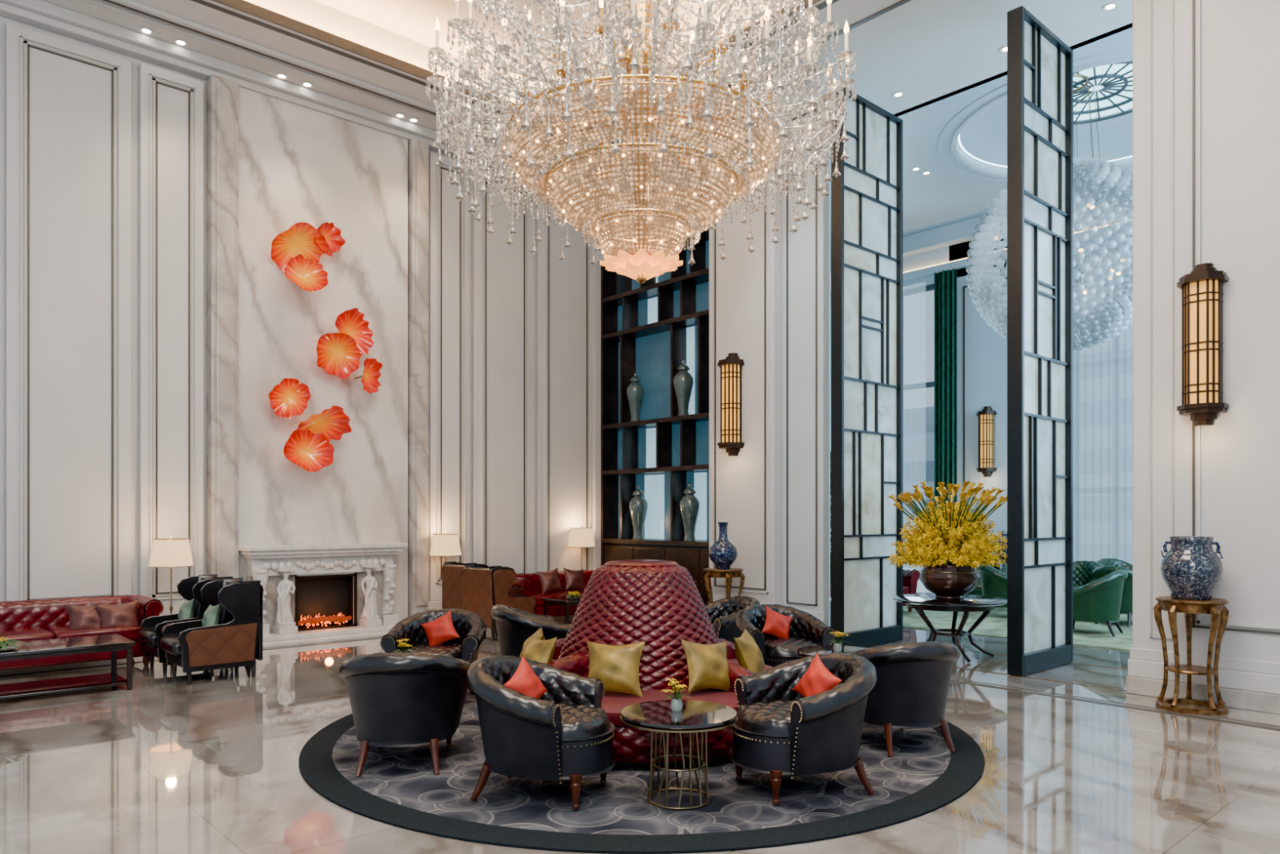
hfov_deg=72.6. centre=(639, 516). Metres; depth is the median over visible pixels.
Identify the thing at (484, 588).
chair
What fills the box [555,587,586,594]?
seat cushion
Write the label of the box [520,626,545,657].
cushion
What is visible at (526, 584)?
sofa
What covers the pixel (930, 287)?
window
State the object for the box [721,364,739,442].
diffuser
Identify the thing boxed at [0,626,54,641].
seat cushion
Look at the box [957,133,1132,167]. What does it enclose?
trim
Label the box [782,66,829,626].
wall
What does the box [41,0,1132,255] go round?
ceiling
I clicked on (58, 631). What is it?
seat cushion
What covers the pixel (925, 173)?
recessed light
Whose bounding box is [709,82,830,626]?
wall
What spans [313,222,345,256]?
flower
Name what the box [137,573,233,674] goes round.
chair
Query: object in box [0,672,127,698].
shelf
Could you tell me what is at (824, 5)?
trim
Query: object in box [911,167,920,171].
recessed light
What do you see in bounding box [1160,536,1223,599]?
porcelain vase
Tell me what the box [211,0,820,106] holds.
trim
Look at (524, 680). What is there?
cushion
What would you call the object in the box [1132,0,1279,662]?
wall
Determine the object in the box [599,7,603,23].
candle
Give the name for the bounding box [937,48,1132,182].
trim
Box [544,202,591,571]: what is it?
trim
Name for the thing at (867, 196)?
screen
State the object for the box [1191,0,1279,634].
trim
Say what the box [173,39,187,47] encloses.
recessed light
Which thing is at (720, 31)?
candle
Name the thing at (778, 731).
armchair
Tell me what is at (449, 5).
trim
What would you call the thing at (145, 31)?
recessed light
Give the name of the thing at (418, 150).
trim
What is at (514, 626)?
armchair
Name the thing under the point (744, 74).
candle
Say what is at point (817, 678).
cushion
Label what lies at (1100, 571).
armchair
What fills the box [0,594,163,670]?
sofa
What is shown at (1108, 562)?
armchair
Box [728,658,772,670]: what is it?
seat cushion
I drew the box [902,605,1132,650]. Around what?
carpet
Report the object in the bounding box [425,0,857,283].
chandelier
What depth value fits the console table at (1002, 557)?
15.81 m
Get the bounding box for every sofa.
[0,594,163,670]
[508,569,595,617]
[830,567,919,612]
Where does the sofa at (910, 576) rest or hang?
on the carpet at (1091, 634)
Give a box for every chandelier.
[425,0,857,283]
[965,73,1132,351]
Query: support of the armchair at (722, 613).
on the round rug at (399, 786)
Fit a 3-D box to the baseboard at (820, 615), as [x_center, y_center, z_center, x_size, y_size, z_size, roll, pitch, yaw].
[1.993,1.350,10.742,0.050,0.400,0.650,0,0,-42]
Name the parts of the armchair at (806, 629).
arm, seat rail, seat, arm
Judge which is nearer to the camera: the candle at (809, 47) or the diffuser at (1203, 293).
the candle at (809, 47)
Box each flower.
[268,377,311,417]
[271,222,329,271]
[283,429,333,471]
[284,253,328,291]
[296,404,351,443]
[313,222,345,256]
[316,333,361,379]
[334,307,373,354]
[354,357,382,393]
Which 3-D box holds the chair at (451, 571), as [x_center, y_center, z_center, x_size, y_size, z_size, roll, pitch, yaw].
[-2.220,1.098,11.948,0.615,0.956,0.788,0,0,45]
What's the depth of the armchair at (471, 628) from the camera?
7.25 m
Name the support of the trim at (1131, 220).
attached to the wall at (985, 349)
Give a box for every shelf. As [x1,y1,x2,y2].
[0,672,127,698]
[238,542,407,558]
[1164,664,1217,675]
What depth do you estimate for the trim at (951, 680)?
7.40 m
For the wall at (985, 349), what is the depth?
16.72 m
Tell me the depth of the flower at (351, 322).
11.42 m
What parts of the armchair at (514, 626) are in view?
backrest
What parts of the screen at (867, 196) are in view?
onyx panel, onyx panel, onyx panel, onyx panel, onyx panel, onyx panel, onyx panel, onyx panel, onyx panel, onyx panel, onyx panel, onyx panel, onyx panel, onyx panel, onyx panel, onyx panel, onyx panel, onyx panel, onyx panel, onyx panel, onyx panel, onyx panel, onyx panel, onyx panel, onyx panel, onyx panel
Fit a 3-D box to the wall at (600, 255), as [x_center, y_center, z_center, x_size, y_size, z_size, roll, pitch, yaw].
[0.496,-1.950,13.515,0.600,7.000,3.250,0,0,-42]
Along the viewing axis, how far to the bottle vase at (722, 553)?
10.91 m
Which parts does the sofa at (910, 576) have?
backrest, arm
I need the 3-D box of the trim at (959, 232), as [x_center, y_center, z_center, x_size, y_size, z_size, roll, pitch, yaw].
[7.690,-5.225,15.149,0.250,0.850,10.500,0,0,-42]
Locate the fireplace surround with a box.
[238,542,407,648]
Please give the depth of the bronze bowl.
9.45 m
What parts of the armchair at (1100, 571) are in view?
backrest, leg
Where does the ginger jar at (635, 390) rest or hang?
on the bookcase at (647, 328)
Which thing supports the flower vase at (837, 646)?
on the round side table at (804, 651)
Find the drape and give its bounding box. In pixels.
[933,268,956,511]
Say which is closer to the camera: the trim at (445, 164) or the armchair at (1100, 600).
the armchair at (1100, 600)
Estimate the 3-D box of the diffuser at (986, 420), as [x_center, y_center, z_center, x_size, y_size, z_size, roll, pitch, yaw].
[6.524,-1.411,16.468,0.145,1.000,0.250,0,0,-42]
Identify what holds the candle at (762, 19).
on the chandelier at (641, 203)
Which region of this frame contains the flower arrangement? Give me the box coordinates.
[886,480,1007,569]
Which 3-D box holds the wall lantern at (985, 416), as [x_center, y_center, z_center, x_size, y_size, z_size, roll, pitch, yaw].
[6.513,-1.411,16.458,0.231,1.330,0.342,0,0,-42]
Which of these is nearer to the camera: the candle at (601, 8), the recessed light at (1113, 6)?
the candle at (601, 8)
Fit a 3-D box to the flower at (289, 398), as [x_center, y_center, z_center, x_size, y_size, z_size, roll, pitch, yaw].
[-4.359,-1.457,10.772,0.453,0.493,0.383,0,0,22]
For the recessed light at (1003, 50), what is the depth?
10.19 m
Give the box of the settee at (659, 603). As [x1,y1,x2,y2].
[547,559,772,768]
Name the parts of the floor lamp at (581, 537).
lamp shade, shade trim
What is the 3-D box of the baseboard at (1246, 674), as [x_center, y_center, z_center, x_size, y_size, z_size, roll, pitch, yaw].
[5.893,1.350,5.888,0.060,0.400,4.800,0,0,-42]
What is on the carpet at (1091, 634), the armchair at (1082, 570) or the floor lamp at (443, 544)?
the armchair at (1082, 570)
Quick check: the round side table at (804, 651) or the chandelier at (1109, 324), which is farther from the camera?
the chandelier at (1109, 324)
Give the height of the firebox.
0.688 m
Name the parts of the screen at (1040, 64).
onyx panel, onyx panel, onyx panel, onyx panel, onyx panel, onyx panel, onyx panel, onyx panel, onyx panel, onyx panel, onyx panel, onyx panel, onyx panel, onyx panel, onyx panel, onyx panel, onyx panel, onyx panel, onyx panel, onyx panel, onyx panel, onyx panel, onyx panel, onyx panel, onyx panel, onyx panel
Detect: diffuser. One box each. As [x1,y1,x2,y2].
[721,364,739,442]
[980,414,993,467]
[1190,280,1217,404]
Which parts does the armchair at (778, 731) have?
leg, nailhead trim, arm, nailhead trim, seat, leg, seat rail, nailhead trim, arm, backrest, leg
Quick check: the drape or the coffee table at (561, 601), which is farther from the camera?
the drape
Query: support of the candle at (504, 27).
on the chandelier at (641, 203)
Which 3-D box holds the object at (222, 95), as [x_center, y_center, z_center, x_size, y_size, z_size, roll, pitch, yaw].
[-5.036,-1.850,10.527,0.310,6.800,0.260,0,0,-42]
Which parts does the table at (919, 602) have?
leg, leg, leg, leg, leg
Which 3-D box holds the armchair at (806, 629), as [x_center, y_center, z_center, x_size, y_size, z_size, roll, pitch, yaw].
[1.241,1.170,7.615,0.807,0.742,0.826,0,0,-17]
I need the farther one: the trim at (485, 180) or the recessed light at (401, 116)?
the trim at (485, 180)
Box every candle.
[433,59,436,75]
[435,30,439,46]
[454,0,458,17]
[465,53,468,69]
[468,2,471,17]
[502,26,506,43]
[560,5,564,24]
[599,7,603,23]
[624,39,628,56]
[631,0,635,16]
[703,2,707,21]
[717,31,720,45]
[742,62,746,79]
[760,15,763,26]
[764,20,768,38]
[768,93,771,102]
[795,50,798,64]
[807,45,811,62]
[808,0,812,6]
[808,131,811,144]
[826,110,829,119]
[827,3,831,20]
[844,32,848,48]
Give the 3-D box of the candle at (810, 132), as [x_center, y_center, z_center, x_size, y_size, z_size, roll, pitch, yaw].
[1.299,-2.895,6.677,0.022,0.110,0.022,0,0,7]
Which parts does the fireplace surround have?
jamb panel, jamb panel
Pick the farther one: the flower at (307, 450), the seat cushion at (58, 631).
the flower at (307, 450)
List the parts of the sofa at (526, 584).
arm, backrest, seat rail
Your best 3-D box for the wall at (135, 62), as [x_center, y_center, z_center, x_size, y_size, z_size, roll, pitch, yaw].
[-3.494,-2.200,12.258,21.300,7.500,0.250,0,0,-42]
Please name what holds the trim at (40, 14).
attached to the wall at (135, 62)
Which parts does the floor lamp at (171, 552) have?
lamp shade, shade trim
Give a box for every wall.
[0,15,831,601]
[239,86,408,622]
[597,144,706,262]
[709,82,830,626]
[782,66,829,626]
[902,205,1129,554]
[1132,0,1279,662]
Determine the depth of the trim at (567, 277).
14.02 m
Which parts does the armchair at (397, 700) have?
leg, backrest, seat rail, leg, leg, arm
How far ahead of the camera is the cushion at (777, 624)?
7.66 m
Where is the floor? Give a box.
[0,591,1279,853]
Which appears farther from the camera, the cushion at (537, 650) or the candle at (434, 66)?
the candle at (434, 66)
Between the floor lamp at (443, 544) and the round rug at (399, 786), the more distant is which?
the floor lamp at (443, 544)
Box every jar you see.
[626,373,644,421]
[628,485,648,539]
[673,360,693,415]
[679,483,699,541]
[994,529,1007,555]
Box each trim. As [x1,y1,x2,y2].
[0,0,550,177]
[0,620,1279,730]
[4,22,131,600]
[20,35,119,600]
[23,40,116,599]
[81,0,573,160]
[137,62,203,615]
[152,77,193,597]
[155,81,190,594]
[191,0,839,114]
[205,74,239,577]
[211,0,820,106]
[408,137,428,616]
[425,0,656,55]
[428,152,469,600]
[435,163,465,583]
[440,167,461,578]
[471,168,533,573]
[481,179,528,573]
[483,179,526,573]
[535,198,591,573]
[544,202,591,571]
[548,217,587,571]
[591,236,600,569]
[711,173,768,593]
[786,109,817,605]
[830,183,1128,281]
[896,640,1128,690]
[903,219,1132,272]
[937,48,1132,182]
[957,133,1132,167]
[963,277,1007,506]
[1150,0,1173,639]
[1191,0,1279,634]
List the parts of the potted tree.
pot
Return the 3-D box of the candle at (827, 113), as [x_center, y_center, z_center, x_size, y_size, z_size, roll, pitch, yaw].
[1.349,-2.895,6.261,0.022,0.110,0.022,0,0,-20]
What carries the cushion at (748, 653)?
on the settee at (659, 603)
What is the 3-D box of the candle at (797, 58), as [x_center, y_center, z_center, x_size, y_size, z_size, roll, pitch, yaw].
[1.190,-3.475,6.620,0.022,0.110,0.022,0,0,8]
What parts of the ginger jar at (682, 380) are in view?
lid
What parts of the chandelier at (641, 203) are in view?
flame bulb, flame bulb, flame bulb, candle arm, flame bulb, candle arm, candle arm, candle arm, candle arm, candle arm, flame bulb, candle arm, candle arm, candle arm, candle arm, candle arm, flame bulb, candle arm, candle arm, candle arm, candle arm, candle arm, candle arm, candle arm, stem, lamp shade, candle arm, candle arm, candle arm, candle arm, flame bulb, candle arm, candle arm, candle arm, candle arm, candle arm, candle arm, candle arm, candle arm, flame bulb, candle arm, flame bulb, flame bulb, candle arm, flame bulb, flame bulb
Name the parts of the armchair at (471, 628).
nailhead trim, arm, seat, backrest, arm, nailhead trim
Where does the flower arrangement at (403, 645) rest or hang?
on the round side table
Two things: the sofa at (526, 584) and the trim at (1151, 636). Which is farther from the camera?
the sofa at (526, 584)
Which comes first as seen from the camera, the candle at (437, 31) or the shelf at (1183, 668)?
the candle at (437, 31)
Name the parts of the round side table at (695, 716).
frame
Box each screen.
[831,86,902,647]
[1007,5,1073,675]
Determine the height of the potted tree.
2.537 m
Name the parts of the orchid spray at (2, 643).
dish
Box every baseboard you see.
[428,600,441,609]
[799,608,824,622]
[1125,647,1279,714]
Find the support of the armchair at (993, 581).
on the carpet at (1091, 634)
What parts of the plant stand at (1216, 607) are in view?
leg, leg, leg, leg, leg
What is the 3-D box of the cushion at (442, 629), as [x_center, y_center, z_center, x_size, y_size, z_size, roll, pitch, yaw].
[-1.675,0.959,7.310,0.368,0.345,0.144,0,0,3]
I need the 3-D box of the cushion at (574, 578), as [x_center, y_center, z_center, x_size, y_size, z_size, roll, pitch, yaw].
[-0.980,0.950,13.058,0.415,0.383,0.191,0,0,-36]
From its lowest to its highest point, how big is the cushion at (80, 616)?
0.363 m
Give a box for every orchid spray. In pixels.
[0,636,35,651]
[556,591,582,599]
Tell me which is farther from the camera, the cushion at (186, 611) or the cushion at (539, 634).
the cushion at (186, 611)
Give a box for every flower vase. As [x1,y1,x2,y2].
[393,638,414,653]
[661,678,693,711]
[826,631,850,651]
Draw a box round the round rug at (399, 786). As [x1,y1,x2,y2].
[298,686,984,853]
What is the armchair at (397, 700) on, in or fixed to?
on the round rug at (399, 786)
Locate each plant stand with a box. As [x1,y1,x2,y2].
[703,567,745,602]
[1153,595,1229,715]
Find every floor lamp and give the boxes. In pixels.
[148,536,193,613]
[429,531,461,561]
[568,525,595,568]
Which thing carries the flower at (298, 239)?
attached to the wall at (297, 163)
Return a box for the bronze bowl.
[920,562,979,599]
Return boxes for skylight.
[1073,61,1132,124]
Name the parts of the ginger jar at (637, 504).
lid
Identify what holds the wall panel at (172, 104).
attached to the wall at (135, 62)
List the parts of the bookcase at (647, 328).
panel, cabinet door, lit panel, lit panel, lit panel, cabinet door, lit panel, lit panel, lit panel, shelf, shelf, shelf, shelf, shelf, shelf, panel, cabinet door, lit panel, lit panel, lit panel, lit panel, cabinet door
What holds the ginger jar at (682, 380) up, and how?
on the bookcase at (647, 328)
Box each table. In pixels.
[0,633,135,698]
[542,595,582,624]
[620,699,737,809]
[796,644,867,657]
[892,593,1007,662]
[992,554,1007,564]
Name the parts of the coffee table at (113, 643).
leg, leg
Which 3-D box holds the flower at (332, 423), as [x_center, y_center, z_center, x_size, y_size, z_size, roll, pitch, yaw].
[-3.989,-1.096,10.960,0.578,0.590,0.660,0,0,1]
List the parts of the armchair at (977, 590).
seat rail, seat, backrest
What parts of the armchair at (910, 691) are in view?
leg, backrest, seat rail, leg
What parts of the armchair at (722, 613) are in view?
arm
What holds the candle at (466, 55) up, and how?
on the chandelier at (641, 203)
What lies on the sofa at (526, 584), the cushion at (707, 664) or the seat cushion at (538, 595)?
the seat cushion at (538, 595)
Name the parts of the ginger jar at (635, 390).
lid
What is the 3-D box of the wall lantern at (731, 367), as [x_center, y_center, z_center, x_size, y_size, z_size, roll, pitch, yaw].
[1.144,-1.450,11.289,0.231,1.330,0.342,0,0,-42]
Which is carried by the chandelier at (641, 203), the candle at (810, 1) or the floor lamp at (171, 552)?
the candle at (810, 1)
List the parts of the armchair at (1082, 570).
seat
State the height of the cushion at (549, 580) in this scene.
0.383 m
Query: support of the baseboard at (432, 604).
attached to the wall at (135, 62)
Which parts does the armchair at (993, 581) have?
backrest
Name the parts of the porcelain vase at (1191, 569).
handle, handle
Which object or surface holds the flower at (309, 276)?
attached to the wall at (297, 163)
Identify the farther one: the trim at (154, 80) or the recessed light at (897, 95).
the recessed light at (897, 95)
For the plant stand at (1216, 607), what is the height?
0.885 m
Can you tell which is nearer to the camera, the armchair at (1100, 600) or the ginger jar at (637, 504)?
the armchair at (1100, 600)
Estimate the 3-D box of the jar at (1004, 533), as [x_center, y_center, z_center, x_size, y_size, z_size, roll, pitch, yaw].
[6.672,0.480,15.980,0.331,0.460,0.331,0,0,-42]
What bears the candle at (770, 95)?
on the chandelier at (641, 203)
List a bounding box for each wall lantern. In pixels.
[717,352,744,456]
[976,406,996,476]
[1177,262,1228,426]
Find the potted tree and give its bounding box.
[830,451,831,626]
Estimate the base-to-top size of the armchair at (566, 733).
0.742 m
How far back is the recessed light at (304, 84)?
11.01 m
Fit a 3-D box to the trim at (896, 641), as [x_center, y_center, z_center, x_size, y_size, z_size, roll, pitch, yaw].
[3.643,1.548,9.363,1.220,0.003,3.430,0,0,-42]
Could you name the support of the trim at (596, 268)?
attached to the wall at (600, 255)
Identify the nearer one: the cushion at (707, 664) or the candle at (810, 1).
the cushion at (707, 664)
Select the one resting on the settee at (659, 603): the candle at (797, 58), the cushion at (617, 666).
the cushion at (617, 666)
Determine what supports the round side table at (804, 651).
on the round rug at (399, 786)
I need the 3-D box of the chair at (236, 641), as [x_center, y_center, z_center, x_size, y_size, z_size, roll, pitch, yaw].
[-4.122,1.098,8.373,0.788,0.956,0.615,0,0,-42]
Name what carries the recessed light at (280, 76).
in the ceiling
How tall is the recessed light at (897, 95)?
0.011 m
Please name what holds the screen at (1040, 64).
on the floor
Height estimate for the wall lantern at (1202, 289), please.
1.330 m
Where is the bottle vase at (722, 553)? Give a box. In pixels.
[708,521,737,568]
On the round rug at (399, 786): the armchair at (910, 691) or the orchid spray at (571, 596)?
the armchair at (910, 691)
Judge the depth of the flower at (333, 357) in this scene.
11.20 m
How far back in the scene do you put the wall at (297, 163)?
11.34 m
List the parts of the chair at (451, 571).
panel, backrest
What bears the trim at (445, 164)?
attached to the wall at (135, 62)
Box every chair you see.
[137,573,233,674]
[160,577,263,684]
[441,561,511,609]
[462,564,536,640]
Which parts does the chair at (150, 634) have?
seat, seat rail, leg, leg, panel, backrest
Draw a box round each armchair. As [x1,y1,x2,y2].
[338,652,471,776]
[380,608,486,694]
[466,654,614,810]
[490,604,569,657]
[704,595,759,643]
[730,652,877,805]
[735,604,835,666]
[849,640,960,756]
[967,557,1007,595]
[977,563,1007,612]
[1073,560,1102,588]
[1073,569,1128,636]
[1091,564,1132,626]
[1097,558,1132,569]
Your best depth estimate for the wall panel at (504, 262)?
13.25 m
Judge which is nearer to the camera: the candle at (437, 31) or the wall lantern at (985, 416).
the candle at (437, 31)
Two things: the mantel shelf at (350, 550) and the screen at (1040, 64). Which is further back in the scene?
the mantel shelf at (350, 550)
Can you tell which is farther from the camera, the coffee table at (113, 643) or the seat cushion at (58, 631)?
the seat cushion at (58, 631)
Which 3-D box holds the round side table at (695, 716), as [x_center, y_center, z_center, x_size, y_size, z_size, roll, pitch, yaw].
[0.210,1.294,4.720,0.634,0.477,0.634,0,0,-42]
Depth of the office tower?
36.54 m
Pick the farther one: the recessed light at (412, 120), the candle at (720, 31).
the recessed light at (412, 120)
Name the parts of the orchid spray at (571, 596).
dish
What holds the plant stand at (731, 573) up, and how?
on the floor
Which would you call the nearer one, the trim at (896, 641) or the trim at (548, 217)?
the trim at (896, 641)
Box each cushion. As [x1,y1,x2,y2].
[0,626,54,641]
[44,624,141,640]
[64,601,111,628]
[93,599,139,626]
[177,598,195,619]
[201,603,220,626]
[420,608,459,645]
[503,654,547,698]
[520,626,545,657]
[523,635,557,663]
[530,591,577,606]
[536,568,564,594]
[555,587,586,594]
[563,567,585,591]
[586,640,645,697]
[601,687,737,727]
[680,638,729,692]
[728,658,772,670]
[733,627,764,673]
[761,605,792,639]
[792,652,842,697]
[902,585,909,594]
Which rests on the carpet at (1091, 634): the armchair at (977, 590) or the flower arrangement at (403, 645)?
the armchair at (977, 590)
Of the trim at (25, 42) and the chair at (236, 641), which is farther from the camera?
the trim at (25, 42)
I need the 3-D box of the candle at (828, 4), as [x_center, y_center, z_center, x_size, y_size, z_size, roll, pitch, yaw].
[1.180,-3.135,5.436,0.022,0.110,0.022,0,0,14]
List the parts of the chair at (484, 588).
panel, backrest, leg, panel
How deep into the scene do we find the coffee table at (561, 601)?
11.66 m
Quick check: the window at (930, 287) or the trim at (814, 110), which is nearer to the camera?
the trim at (814, 110)
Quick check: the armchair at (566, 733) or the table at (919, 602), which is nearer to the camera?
the armchair at (566, 733)
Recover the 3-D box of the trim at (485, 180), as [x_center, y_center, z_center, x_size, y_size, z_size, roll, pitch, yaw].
[-2.049,-2.050,13.269,0.780,5.960,0.014,0,0,-42]
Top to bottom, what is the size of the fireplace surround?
1.190 m
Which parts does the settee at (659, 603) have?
armrest, armrest, backrest, armrest, armrest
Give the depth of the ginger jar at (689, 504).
13.01 m
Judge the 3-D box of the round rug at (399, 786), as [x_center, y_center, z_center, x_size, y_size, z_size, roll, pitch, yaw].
[0.010,1.542,6.310,4.620,0.015,4.620,0,0,-42]
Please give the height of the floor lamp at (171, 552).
1.332 m
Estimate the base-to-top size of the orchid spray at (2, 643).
0.110 m
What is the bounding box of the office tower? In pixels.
[903,406,933,572]
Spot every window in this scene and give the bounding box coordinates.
[902,284,933,580]
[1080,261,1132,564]
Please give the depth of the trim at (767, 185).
10.94 m
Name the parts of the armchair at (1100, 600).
backrest, seat rail, leg, leg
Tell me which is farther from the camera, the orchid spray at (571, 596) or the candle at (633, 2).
the orchid spray at (571, 596)
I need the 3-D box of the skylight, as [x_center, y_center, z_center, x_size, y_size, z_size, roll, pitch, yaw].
[6.593,-6.189,12.600,2.300,0.082,2.300,0,0,-42]
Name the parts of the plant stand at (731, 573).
leg, leg, leg, leg, leg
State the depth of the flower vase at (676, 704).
4.74 m
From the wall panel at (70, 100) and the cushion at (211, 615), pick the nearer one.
the cushion at (211, 615)
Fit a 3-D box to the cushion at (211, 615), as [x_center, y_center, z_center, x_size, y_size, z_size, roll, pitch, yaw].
[-4.116,0.980,8.378,0.334,0.306,0.144,0,0,45]
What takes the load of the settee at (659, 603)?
on the round rug at (399, 786)
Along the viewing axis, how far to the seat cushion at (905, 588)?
13.90 m
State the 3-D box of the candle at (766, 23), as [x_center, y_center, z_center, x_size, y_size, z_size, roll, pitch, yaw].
[0.757,-2.895,5.198,0.022,0.110,0.022,0,0,34]
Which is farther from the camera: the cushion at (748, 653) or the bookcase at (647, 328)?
the bookcase at (647, 328)
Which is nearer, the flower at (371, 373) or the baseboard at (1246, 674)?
the baseboard at (1246, 674)
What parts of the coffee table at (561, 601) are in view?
leg, leg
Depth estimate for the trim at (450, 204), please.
12.61 m
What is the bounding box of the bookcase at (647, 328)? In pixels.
[600,227,709,604]
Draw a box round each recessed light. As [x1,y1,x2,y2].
[138,26,154,35]
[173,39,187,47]
[275,73,288,79]
[301,81,313,88]
[394,113,405,119]
[408,117,418,123]
[892,91,904,97]
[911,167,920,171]
[921,171,931,175]
[999,45,1007,53]
[1102,2,1118,11]
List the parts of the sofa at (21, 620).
seat rail, backrest, leg, arm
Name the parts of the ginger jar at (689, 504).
lid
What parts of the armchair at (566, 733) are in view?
leg, backrest, seat rail, arm, nailhead trim, leg, seat, nailhead trim, arm, nailhead trim, leg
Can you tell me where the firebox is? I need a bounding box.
[294,573,356,631]
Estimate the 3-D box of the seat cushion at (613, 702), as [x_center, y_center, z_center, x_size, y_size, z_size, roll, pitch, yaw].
[0.010,1.204,5.546,1.484,0.140,0.672,0,0,0]
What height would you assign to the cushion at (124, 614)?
0.387 m
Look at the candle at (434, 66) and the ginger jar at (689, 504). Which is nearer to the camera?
the candle at (434, 66)
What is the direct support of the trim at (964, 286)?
attached to the wall at (985, 349)
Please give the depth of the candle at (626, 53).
5.38 m
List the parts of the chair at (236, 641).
seat, leg, seat rail, leg, panel, backrest, leg, panel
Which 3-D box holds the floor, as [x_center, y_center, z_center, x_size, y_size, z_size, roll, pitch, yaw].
[1.089,1.600,7.133,21.200,0.100,14.100,0,0,-42]
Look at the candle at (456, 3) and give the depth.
5.40 m

